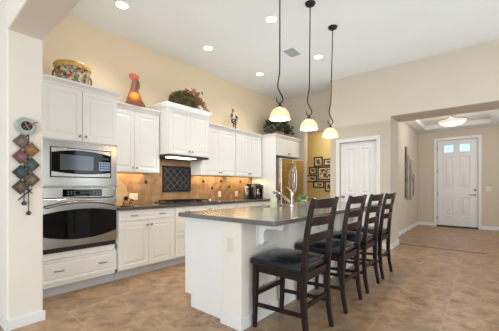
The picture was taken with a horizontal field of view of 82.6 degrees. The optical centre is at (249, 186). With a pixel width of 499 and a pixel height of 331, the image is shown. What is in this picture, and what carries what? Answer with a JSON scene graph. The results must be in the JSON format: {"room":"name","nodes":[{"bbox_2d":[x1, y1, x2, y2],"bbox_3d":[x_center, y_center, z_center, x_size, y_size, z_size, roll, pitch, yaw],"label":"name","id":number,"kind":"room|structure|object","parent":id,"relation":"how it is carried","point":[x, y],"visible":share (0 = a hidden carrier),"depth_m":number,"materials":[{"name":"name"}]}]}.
{"room":"kitchen","nodes":[
{"label":"kitchen","id":0,"kind":"room"},
{"bbox_2d":[0,0,79,320],"bbox_3d":[-0.634,-0.520,1.352,9.700,3.360,0.243,0,0,40],"label":"wall","id":1,"kind":"structure","parent":0,"point":[24,24],"depth_m":2.34,"materials":[{"name":"beige paint"}]},
{"bbox_2d":[0,310,44,330],"bbox_3d":[-3.115,1.117,3.400,3.266,0.085,0.271,0,0,40],"label":"baseboard","id":2,"kind":"structure","parent":1,"relation":"attached to","point":[15,323],"depth_m":2.35,"materials":[{"name":"white paint"}]},
{"bbox_2d":[12,117,39,214],"bbox_3d":[-1.844,-0.164,2.350,0.052,0.812,0.192,0,0,40],"label":"hanging decoration","id":3,"kind":"object","parent":1,"relation":"attached to","point":[24,125],"visible":1,"depth_m":2.35,"materials":[{"name":"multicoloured metal"}]},
{"bbox_2d":[43,15,277,177],"bbox_3d":[-0.976,-0.520,5.383,0.120,3.360,5.540,0,0,40],"label":"wall","id":4,"kind":"structure","parent":0,"point":[111,58],"depth_m":4.48,"materials":[{"name":"beige paint"}]},
{"bbox_2d":[117,101,160,173],"bbox_3d":[-1.732,-0.668,4.096,0.348,0.936,0.819,0,0,40],"label":"upper cabinet","id":5,"kind":"object","parent":4,"relation":"attached to","point":[137,126],"visible":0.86,"depth_m":4.04,"materials":[{"name":"white wood"}]},
{"bbox_2d":[125,73,145,107],"bbox_3d":[-1.633,-1.377,4.072,0.226,0.483,0.288,0,0,40],"label":"rooster figurine","id":6,"kind":"object","parent":5,"relation":"on","point":[134,98],"visible":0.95,"depth_m":4.01,"materials":[{"name":"brown ceramic"}]},
{"bbox_2d":[146,101,211,157],"bbox_3d":[-1.130,-0.867,4.668,0.548,0.764,0.912,0,0,40],"label":"upper cabinet","id":7,"kind":"object","parent":4,"relation":"attached to","point":[183,130],"visible":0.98,"depth_m":4.40,"materials":[{"name":"beige paint"}]},
{"bbox_2d":[159,154,208,160],"bbox_3d":[-1.141,-0.461,4.677,0.496,0.046,0.810,0,0,40],"label":"range hood","id":8,"kind":"object","parent":7,"relation":"attached to","point":[162,156],"visible":0.81,"depth_m":4.51,"materials":[{"name":"metal"}]},
{"bbox_2d":[168,88,208,111],"bbox_3d":[-1.000,-1.454,4.764,0.353,0.409,0.811,0,0,40],"label":"floral arrangement","id":9,"kind":"object","parent":7,"relation":"on","point":[182,97],"visible":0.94,"depth_m":4.59,"materials":[{"name":"green plant"}]},
{"bbox_2d":[170,94,195,107],"bbox_3d":[-1.084,-1.374,4.656,0.238,0.249,0.495,0,0,40],"label":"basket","id":10,"kind":"object","parent":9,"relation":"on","point":[182,99],"depth_m":4.53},
{"bbox_2d":[117,159,251,203],"bbox_3d":[-1.033,-0.111,5.206,0.014,0.742,3.422,0,0,40],"label":"tile backsplash","id":11,"kind":"structure","parent":4,"relation":"attached to","point":[148,187],"depth_m":4.99,"materials":[{"name":"tile"}]},
{"bbox_2d":[129,193,137,199],"bbox_3d":[-1.760,0.160,4.313,0.008,0.100,0.135,0,0,40],"label":"power outlet","id":12,"kind":"object","parent":11,"relation":"attached to","point":[131,196],"visible":0.94,"depth_m":4.32,"materials":[{"name":"beige plastic"}]},
{"bbox_2d":[162,165,190,191],"bbox_3d":[-1.252,-0.128,4.922,0.014,0.441,0.587,0,0,40],"label":"tile panel","id":13,"kind":"object","parent":11,"relation":"attached to","point":[174,178],"visible":1,"depth_m":4.91,"materials":[{"name":"black tile"}]},
{"bbox_2d":[190,123,236,176],"bbox_3d":[-0.665,-0.668,5.389,0.348,0.936,0.875,0,0,40],"label":"upper cabinet","id":14,"kind":"object","parent":4,"relation":"attached to","point":[221,162],"visible":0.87,"depth_m":5.27,"materials":[{"name":"beige paint"}]},
{"bbox_2d":[226,129,262,177],"bbox_3d":[-0.114,-0.668,6.056,0.348,0.936,0.850,0,0,40],"label":"upper cabinet","id":15,"kind":"object","parent":4,"relation":"attached to","point":[247,144],"visible":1,"depth_m":5.92,"materials":[{"name":"beige paint"}]},
{"bbox_2d":[230,109,237,128],"bbox_3d":[-0.311,-1.361,5.796,0.110,0.450,0.212,0,0,40],"label":"rooster figurine","id":16,"kind":"object","parent":15,"relation":"on","point":[233,120],"visible":0.86,"depth_m":5.75,"materials":[{"name":"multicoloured ceramic"}]},
{"bbox_2d":[0,225,498,330],"bbox_3d":[0.946,1.210,3.109,9.900,0.100,14.400,0,0,40],"label":"floor","id":17,"kind":"structure","parent":0,"point":[427,288],"depth_m":2.88,"materials":[{"name":"tile"}]},
{"bbox_2d":[43,73,121,297],"bbox_3d":[-2.095,0.012,3.373,0.710,2.296,0.843,0,0,40],"label":"tall cabinet","id":18,"kind":"object","parent":17,"relation":"on","point":[73,111],"visible":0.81,"depth_m":3.13,"materials":[{"name":"white wood"}]},
{"bbox_2d":[52,59,91,85],"bbox_3d":[-2.073,-1.271,3.332,0.392,0.270,0.414,0,0,40],"label":"planter","id":19,"kind":"object","parent":18,"relation":"on","point":[72,70],"visible":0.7,"depth_m":3.19,"materials":[{"name":"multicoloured ceramic"}]},
{"bbox_2d":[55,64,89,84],"bbox_3d":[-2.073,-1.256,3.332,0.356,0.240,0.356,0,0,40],"label":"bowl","id":20,"kind":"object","parent":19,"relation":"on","point":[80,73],"depth_m":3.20,"materials":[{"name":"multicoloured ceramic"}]},
{"bbox_2d":[43,188,115,254],"bbox_3d":[-2.073,0.355,3.326,0.688,0.680,0.754,0,0,40],"label":"oven","id":21,"kind":"object","parent":18,"relation":"in","point":[73,218],"visible":0.94,"depth_m":3.10,"materials":[{"name":"silver metal"}]},
{"bbox_2d":[43,139,116,185],"bbox_3d":[-2.066,-0.241,3.324,0.580,0.474,0.760,0,0,40],"label":"microwave","id":22,"kind":"object","parent":18,"relation":"in","point":[65,163],"visible":0.96,"depth_m":3.11,"materials":[{"name":"silver metal"}]},
{"bbox_2d":[115,207,174,279],"bbox_3d":[-1.589,0.730,3.986,0.710,0.860,0.832,0,0,40],"label":"base cabinet","id":23,"kind":"object","parent":17,"relation":"on","point":[145,237],"visible":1,"depth_m":3.74,"materials":[{"name":"white wood"}]},
{"bbox_2d":[117,198,269,210],"bbox_3d":[-0.763,0.279,4.984,0.713,0.038,3.422,0,0,40],"label":"countertop","id":24,"kind":"structure","parent":23,"relation":"on","point":[137,206],"depth_m":4.29,"materials":[{"name":"grey stone"}]},
{"bbox_2d":[117,180,127,205],"bbox_3d":[-1.706,0.085,3.700,0.084,0.332,0.234,0,0,40],"label":"serving board","id":25,"kind":"object","parent":24,"relation":"on","point":[121,188],"visible":0.48,"depth_m":3.71,"materials":[{"name":"brown wood"}]},
{"bbox_2d":[120,196,133,206],"bbox_3d":[-1.589,0.195,3.698,0.060,0.130,0.160,0,0,40],"label":"stand","id":26,"kind":"object","parent":24,"relation":"on","point":[125,198],"visible":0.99,"depth_m":3.68,"materials":[{"name":"black metal"}]},
{"bbox_2d":[154,199,215,203],"bbox_3d":[-1.034,0.239,4.653,0.520,0.042,0.860,0,0,40],"label":"gas cooktop","id":27,"kind":"object","parent":24,"relation":"in","point":[172,201],"visible":1,"depth_m":4.48,"materials":[{"name":"metal"}]},
{"bbox_2d":[244,185,248,198],"bbox_3d":[-0.065,0.120,5.889,0.110,0.280,0.110,0,0,40],"label":"canister","id":28,"kind":"object","parent":24,"relation":"on","point":[246,188],"visible":1,"depth_m":5.84,"materials":[{"name":"silver metal"}]},
{"bbox_2d":[246,183,262,198],"bbox_3d":[0.111,0.098,6.055,0.280,0.325,0.280,0,0,40],"label":"coffee maker","id":29,"kind":"object","parent":24,"relation":"on","point":[254,193],"visible":0.94,"depth_m":5.96,"materials":[{"name":"black plastic"}]},
{"bbox_2d":[172,204,218,265],"bbox_3d":[-1.043,0.730,4.647,0.710,0.860,0.882,0,0,40],"label":"base cabinet","id":30,"kind":"object","parent":17,"relation":"on","point":[179,258],"visible":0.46,"depth_m":4.20,"materials":[{"name":"beige paint"}]},
{"bbox_2d":[218,202,250,208],"bbox_3d":[-0.489,0.730,5.319,0.710,0.860,0.860,0,0,40],"label":"base cabinet","id":31,"kind":"object","parent":17,"relation":"on","point":[245,204],"visible":0.16,"depth_m":5.08,"materials":[{"name":"beige paint"}]},
{"bbox_2d":[251,201,269,205],"bbox_3d":[0.055,0.730,5.977,0.710,0.860,0.848,0,0,40],"label":"base cabinet","id":32,"kind":"object","parent":17,"relation":"on","point":[258,203],"visible":0.09,"depth_m":5.67,"materials":[{"name":"beige paint"}]},
{"bbox_2d":[185,209,365,330],"bbox_3d":[0.627,0.727,3.515,1.031,0.867,2.820,0,0,40],"label":"kitchen island","id":33,"kind":"object","parent":17,"relation":"on","point":[218,281],"visible":0.52,"depth_m":2.54,"materials":[{"name":"white paint"}]},
{"bbox_2d":[227,237,233,251],"bbox_3d":[-0.162,0.485,2.352,0.072,0.116,0.008,0,0,40],"label":"power outlet","id":34,"kind":"object","parent":33,"relation":"attached to","point":[230,241],"visible":1,"depth_m":2.34,"materials":[{"name":"beige plastic"}]},
{"bbox_2d":[178,201,382,226],"bbox_3d":[0.652,0.274,3.515,1.130,0.038,2.868,0,0,40],"label":"island countertop","id":35,"kind":"structure","parent":33,"relation":"on","point":[263,215],"depth_m":2.66,"materials":[{"name":"grey stone"}]},
{"bbox_2d":[270,198,276,207],"bbox_3d":[0.288,0.195,3.380,0.082,0.120,0.082,0,0,40],"label":"candle","id":36,"kind":"object","parent":35,"relation":"on","point":[273,201],"visible":1,"depth_m":3.34,"materials":[{"name":"green wax"}]},
{"bbox_2d":[272,187,294,206],"bbox_3d":[0.433,0.129,3.650,0.329,0.252,0.067,0,0,40],"label":"faucet","id":37,"kind":"object","parent":35,"relation":"on","point":[291,201],"visible":1,"depth_m":3.56,"materials":[{"name":"silver metal"}]},
{"bbox_2d":[296,195,307,204],"bbox_3d":[0.694,0.176,3.676,0.171,0.158,0.182,0,0,40],"label":"potted plant","id":38,"kind":"object","parent":35,"relation":"on","point":[304,198],"visible":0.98,"depth_m":3.66,"materials":[{"name":"green plant"}]},
{"bbox_2d":[252,133,301,197],"bbox_3d":[0.654,0.012,6.710,0.700,2.296,1.098,0,0,40],"label":"enclosure","id":39,"kind":"object","parent":17,"relation":"on","point":[273,146],"visible":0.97,"depth_m":6.28,"materials":[{"name":"beige paint"}]},
{"bbox_2d":[263,119,293,134],"bbox_3d":[0.659,-1.405,6.624,0.489,0.538,0.865,0,0,40],"label":"greenery arrangement","id":40,"kind":"object","parent":39,"relation":"on","point":[273,127],"visible":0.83,"depth_m":6.49,"materials":[{"name":"green plant"}]},
{"bbox_2d":[276,158,302,203],"bbox_3d":[0.738,0.260,6.659,0.818,1.760,0.960,0,0,40],"label":"refrigerator","id":41,"kind":"object","parent":17,"relation":"on","point":[289,172],"visible":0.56,"depth_m":6.30,"materials":[{"name":"metal"}]},
{"bbox_2d":[250,196,338,330],"bbox_3d":[0.386,0.622,2.331,0.602,1.080,0.470,0,0,40],"label":"bar stool","id":42,"kind":"object","parent":17,"relation":"on","point":[284,263],"visible":1,"depth_m":2.22,"materials":[{"name":"brown wood"}]},
{"bbox_2d":[295,194,366,313],"bbox_3d":[0.846,0.622,2.887,0.602,1.080,0.470,0,0,40],"label":"bar stool","id":43,"kind":"object","parent":17,"relation":"on","point":[343,250],"visible":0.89,"depth_m":2.72,"materials":[{"name":"brown wood"}]},
{"bbox_2d":[331,193,383,293],"bbox_3d":[1.246,0.622,3.372,0.602,1.080,0.470,0,0,40],"label":"bar stool","id":44,"kind":"object","parent":17,"relation":"on","point":[368,240],"visible":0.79,"depth_m":3.19,"materials":[{"name":"brown wood"}]},
{"bbox_2d":[345,192,395,278],"bbox_3d":[1.634,0.622,3.842,0.602,1.080,0.470,0,0,40],"label":"bar stool","id":45,"kind":"object","parent":17,"relation":"on","point":[383,233],"visible":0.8,"depth_m":3.64,"materials":[{"name":"brown wood"}]},
{"bbox_2d":[404,244,484,253],"bbox_3d":[3.540,1.158,5.300,1.330,0.004,0.022,0,0,40],"label":"trim","id":46,"kind":"structure","parent":17,"relation":"in","point":[404,244],"depth_m":5.21,"materials":[{"name":"tile"}]},
{"bbox_2d":[67,0,498,100],"bbox_3d":[2.009,-2.250,2.919,7.860,0.100,5.540,0,0,40],"label":"ceiling","id":47,"kind":"structure","parent":0,"point":[369,35],"depth_m":4.09,"materials":[{"name":"white paint"}]},
{"bbox_2d":[113,0,129,9],"bbox_3d":[-1.547,-2.196,3.446,0.192,0.007,0.192,0,0,40],"label":"recessed light","id":48,"kind":"object","parent":47,"relation":"in","point":[120,4],"visible":1,"depth_m":3.43,"materials":[{"name":"white paint"}]},
{"bbox_2d":[202,45,213,50],"bbox_3d":[-0.661,-2.196,4.518,0.192,0.007,0.192,0,0,40],"label":"recessed light","id":49,"kind":"object","parent":47,"relation":"in","point":[205,47],"visible":1,"depth_m":4.52,"materials":[{"name":"white paint"}]},
{"bbox_2d":[255,72,264,75],"bbox_3d":[0.203,-2.196,5.565,0.192,0.007,0.192,0,0,40],"label":"recessed light","id":50,"kind":"object","parent":47,"relation":"in","point":[257,73],"visible":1,"depth_m":5.57,"materials":[{"name":"white paint"}]},
{"bbox_2d":[264,15,278,23],"bbox_3d":[0.288,-2.196,3.741,0.192,0.007,0.192,0,0,40],"label":"recessed light","id":51,"kind":"object","parent":47,"relation":"in","point":[270,19],"visible":1,"depth_m":3.74,"materials":[{"name":"white paint"}]},
{"bbox_2d":[270,0,289,121],"bbox_3d":[0.310,-1.443,2.904,0.210,1.514,0.210,0,0,40],"label":"pendant light","id":52,"kind":"object","parent":47,"relation":"hanging from","point":[279,114],"visible":1,"depth_m":2.90,"materials":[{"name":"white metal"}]},
{"bbox_2d":[280,46,302,57],"bbox_3d":[0.699,-2.194,4.662,0.240,0.012,0.340,0,0,40],"label":"ceiling vent","id":53,"kind":"object","parent":47,"relation":"in","point":[291,52],"visible":1,"depth_m":4.65,"materials":[{"name":"grey metal"}]},
{"bbox_2d":[300,0,317,130],"bbox_3d":[0.722,-1.443,3.412,0.210,1.514,0.210,1,0,40],"label":"pendant light","id":54,"kind":"object","parent":47,"relation":"hanging from","point":[309,124],"visible":1,"depth_m":3.40,"materials":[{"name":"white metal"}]},
{"bbox_2d":[313,54,323,59],"bbox_3d":[1.171,-2.196,4.827,0.192,0.007,0.192,0,0,40],"label":"recessed light","id":55,"kind":"object","parent":47,"relation":"in","point":[318,56],"visible":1,"depth_m":4.81,"materials":[{"name":"white paint"}]},
{"bbox_2d":[322,24,337,137],"bbox_3d":[1.131,-1.442,3.920,0.210,1.514,0.210,1,0,40],"label":"pendant light","id":56,"kind":"object","parent":47,"relation":"hanging from","point":[330,132],"visible":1,"depth_m":3.91,"materials":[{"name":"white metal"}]},
{"bbox_2d":[278,90,329,201],"bbox_3d":[1.423,-0.520,6.898,1.650,3.360,0.150,0,0,40],"label":"wall","id":57,"kind":"structure","parent":0,"point":[319,102],"depth_m":6.89,"materials":[{"name":"beige paint"}]},
{"bbox_2d":[308,133,329,200],"bbox_3d":[1.901,-0.140,7.249,2.300,2.600,1.000,0,0,40],"label":"wall","id":58,"kind":"structure","parent":0,"point":[318,146],"depth_m":7.80,"materials":[{"name":"paint"}]},
{"bbox_2d":[308,175,316,181],"bbox_3d":[1.728,-0.212,7.896,0.310,0.195,0.022,0,0,40],"label":"picture frame","id":59,"kind":"object","parent":58,"relation":"attached to","point":[311,178],"visible":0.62,"depth_m":7.88,"materials":[{"name":"brown wood"}]},
{"bbox_2d":[309,167,316,174],"bbox_3d":[1.759,-0.432,7.871,0.230,0.205,0.022,0,0,40],"label":"picture frame","id":60,"kind":"object","parent":58,"relation":"attached to","point":[312,170],"visible":1,"depth_m":7.87,"materials":[{"name":"beige paper"}]},
{"bbox_2d":[313,181,323,187],"bbox_3d":[1.890,-0.050,7.762,0.330,0.180,0.022,0,0,40],"label":"picture frame","id":61,"kind":"object","parent":58,"relation":"attached to","point":[319,184],"visible":1,"depth_m":7.76,"materials":[{"name":"brown wood"}]},
{"bbox_2d":[314,157,322,166],"bbox_3d":[1.882,-0.672,7.769,0.260,0.265,0.022,0,0,40],"label":"picture frame","id":62,"kind":"object","parent":58,"relation":"attached to","point":[318,161],"visible":1,"depth_m":7.76,"materials":[{"name":"brown wood"}]},
{"bbox_2d":[318,166,329,179],"bbox_3d":[2.037,-0.350,7.641,0.430,0.360,0.022,0,0,40],"label":"picture frame","id":63,"kind":"object","parent":58,"relation":"attached to","point":[323,172],"visible":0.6,"depth_m":7.66,"materials":[{"name":"beige paper"}]},
{"bbox_2d":[320,169,329,177],"bbox_3d":[2.037,-0.350,7.641,0.300,0.230,0.004,0,0,40],"label":"photo","id":64,"kind":"object","parent":63,"relation":"attached to","point":[324,173],"depth_m":7.64},
{"bbox_2d":[324,158,329,165],"bbox_3d":[2.104,-0.645,7.586,0.255,0.190,0.022,0,0,40],"label":"picture frame","id":65,"kind":"object","parent":58,"relation":"attached to","point":[326,161],"visible":0.59,"depth_m":7.60,"materials":[{"name":"beige paper"}]},
{"bbox_2d":[325,181,329,191],"bbox_3d":[2.117,0.000,7.575,0.220,0.280,0.022,0,0,40],"label":"picture frame","id":66,"kind":"object","parent":58,"relation":"attached to","point":[327,183],"visible":0.56,"depth_m":7.60,"materials":[{"name":"brown wood"}]},
{"bbox_2d":[398,122,417,231],"bbox_3d":[3.908,-0.315,7.245,0.120,2.950,3.590,0,0,40],"label":"wall","id":67,"kind":"structure","parent":0,"point":[407,137],"depth_m":7.32,"materials":[{"name":"beige paint"}]},
{"bbox_2d":[405,147,413,199],"bbox_3d":[4.240,-0.325,7.519,0.044,1.370,0.995,0,0,40],"label":"artwork","id":68,"kind":"object","parent":67,"relation":"attached to","point":[410,180],"visible":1,"depth_m":7.46,"materials":[{"name":"black metal"}]},
{"bbox_2d":[330,39,498,243],"bbox_3d":[4.192,-0.520,4.268,5.970,3.360,0.640,0,0,40],"label":"wall","id":69,"kind":"structure","parent":0,"point":[464,80],"depth_m":5.12,"materials":[{"name":"beige paint"}]},
{"bbox_2d":[336,135,379,247],"bbox_3d":[2.109,0.104,5.561,0.854,2.112,0.018,0,0,40],"label":"trim","id":70,"kind":"structure","parent":69,"relation":"attached to","point":[377,138],"depth_m":5.51,"materials":[{"name":"white paint"}]},
{"bbox_2d":[341,140,375,225],"bbox_3d":[2.125,0.138,5.572,0.706,2.020,0.120,0,0,40],"label":"door","id":71,"kind":"structure","parent":69,"relation":"in","point":[358,159],"depth_m":5.57,"materials":[{"name":"white paint"}]},
{"bbox_2d":[382,239,398,249],"bbox_3d":[2.334,1.110,5.793,1.164,0.100,0.654,0,0,40],"label":"baseboard","id":72,"kind":"structure","parent":69,"relation":"attached to","point":[394,244],"depth_m":5.26,"materials":[{"name":"white paint"}]},
{"bbox_2d":[404,109,498,133],"bbox_3d":[5.126,-1.690,6.239,3.040,0.200,3.590,0,0,40],"label":"ceiling","id":73,"kind":"structure","parent":0,"point":[478,118],"depth_m":7.31,"materials":[{"name":"white paint"}]},
{"bbox_2d":[437,115,467,126],"bbox_3d":[4.598,-1.527,6.448,0.574,0.346,0.574,0,0,40],"label":"light","id":74,"kind":"object","parent":73,"relation":"attached to","point":[453,121],"visible":0.88,"depth_m":6.30,"materials":[{"name":"white glass"}]},
{"bbox_2d":[413,110,494,129],"bbox_3d":[4.734,-1.587,6.628,1.480,0.010,2.410,0,0,40],"label":"trim","id":75,"kind":"structure","parent":73,"relation":"attached to","point":[492,114],"depth_m":7.19,"materials":[{"name":"white paint"}]},
{"bbox_2d":[418,125,498,226],"bbox_3d":[6.303,-0.315,7.680,3.260,2.950,0.130,0,0,40],"label":"wall","id":76,"kind":"structure","parent":0,"point":[490,135],"depth_m":7.72,"materials":[{"name":"beige paint"}]},
{"bbox_2d":[398,221,498,235],"bbox_3d":[5.126,1.110,6.239,3.040,0.100,3.590,0,0,40],"label":"baseboard","id":77,"kind":"structure","parent":76,"relation":"attached to","point":[401,232],"depth_m":7.58,"materials":[{"name":"white paint"}]},
{"bbox_2d":[437,138,477,227],"bbox_3d":[5.833,-0.090,8.001,0.932,2.440,0.103,0,0,40],"label":"door","id":78,"kind":"structure","parent":76,"relation":"in","point":[457,160],"depth_m":8.00,"materials":[{"name":"white paint"}]},
{"bbox_2d":[437,225,477,228],"bbox_3d":[5.820,1.140,7.975,0.940,0.040,0.070,0,0,40],"label":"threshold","id":79,"kind":"structure","parent":76,"relation":"attached to","point":[437,225],"depth_m":7.93,"materials":[{"name":"brown metal"}]},
{"bbox_2d":[434,135,481,228],"bbox_3d":[5.824,-0.116,7.979,1.084,2.552,0.018,0,0,40],"label":"trim","id":80,"kind":"structure","parent":76,"relation":"attached to","point":[479,137],"depth_m":7.67,"materials":[{"name":"white paint"}]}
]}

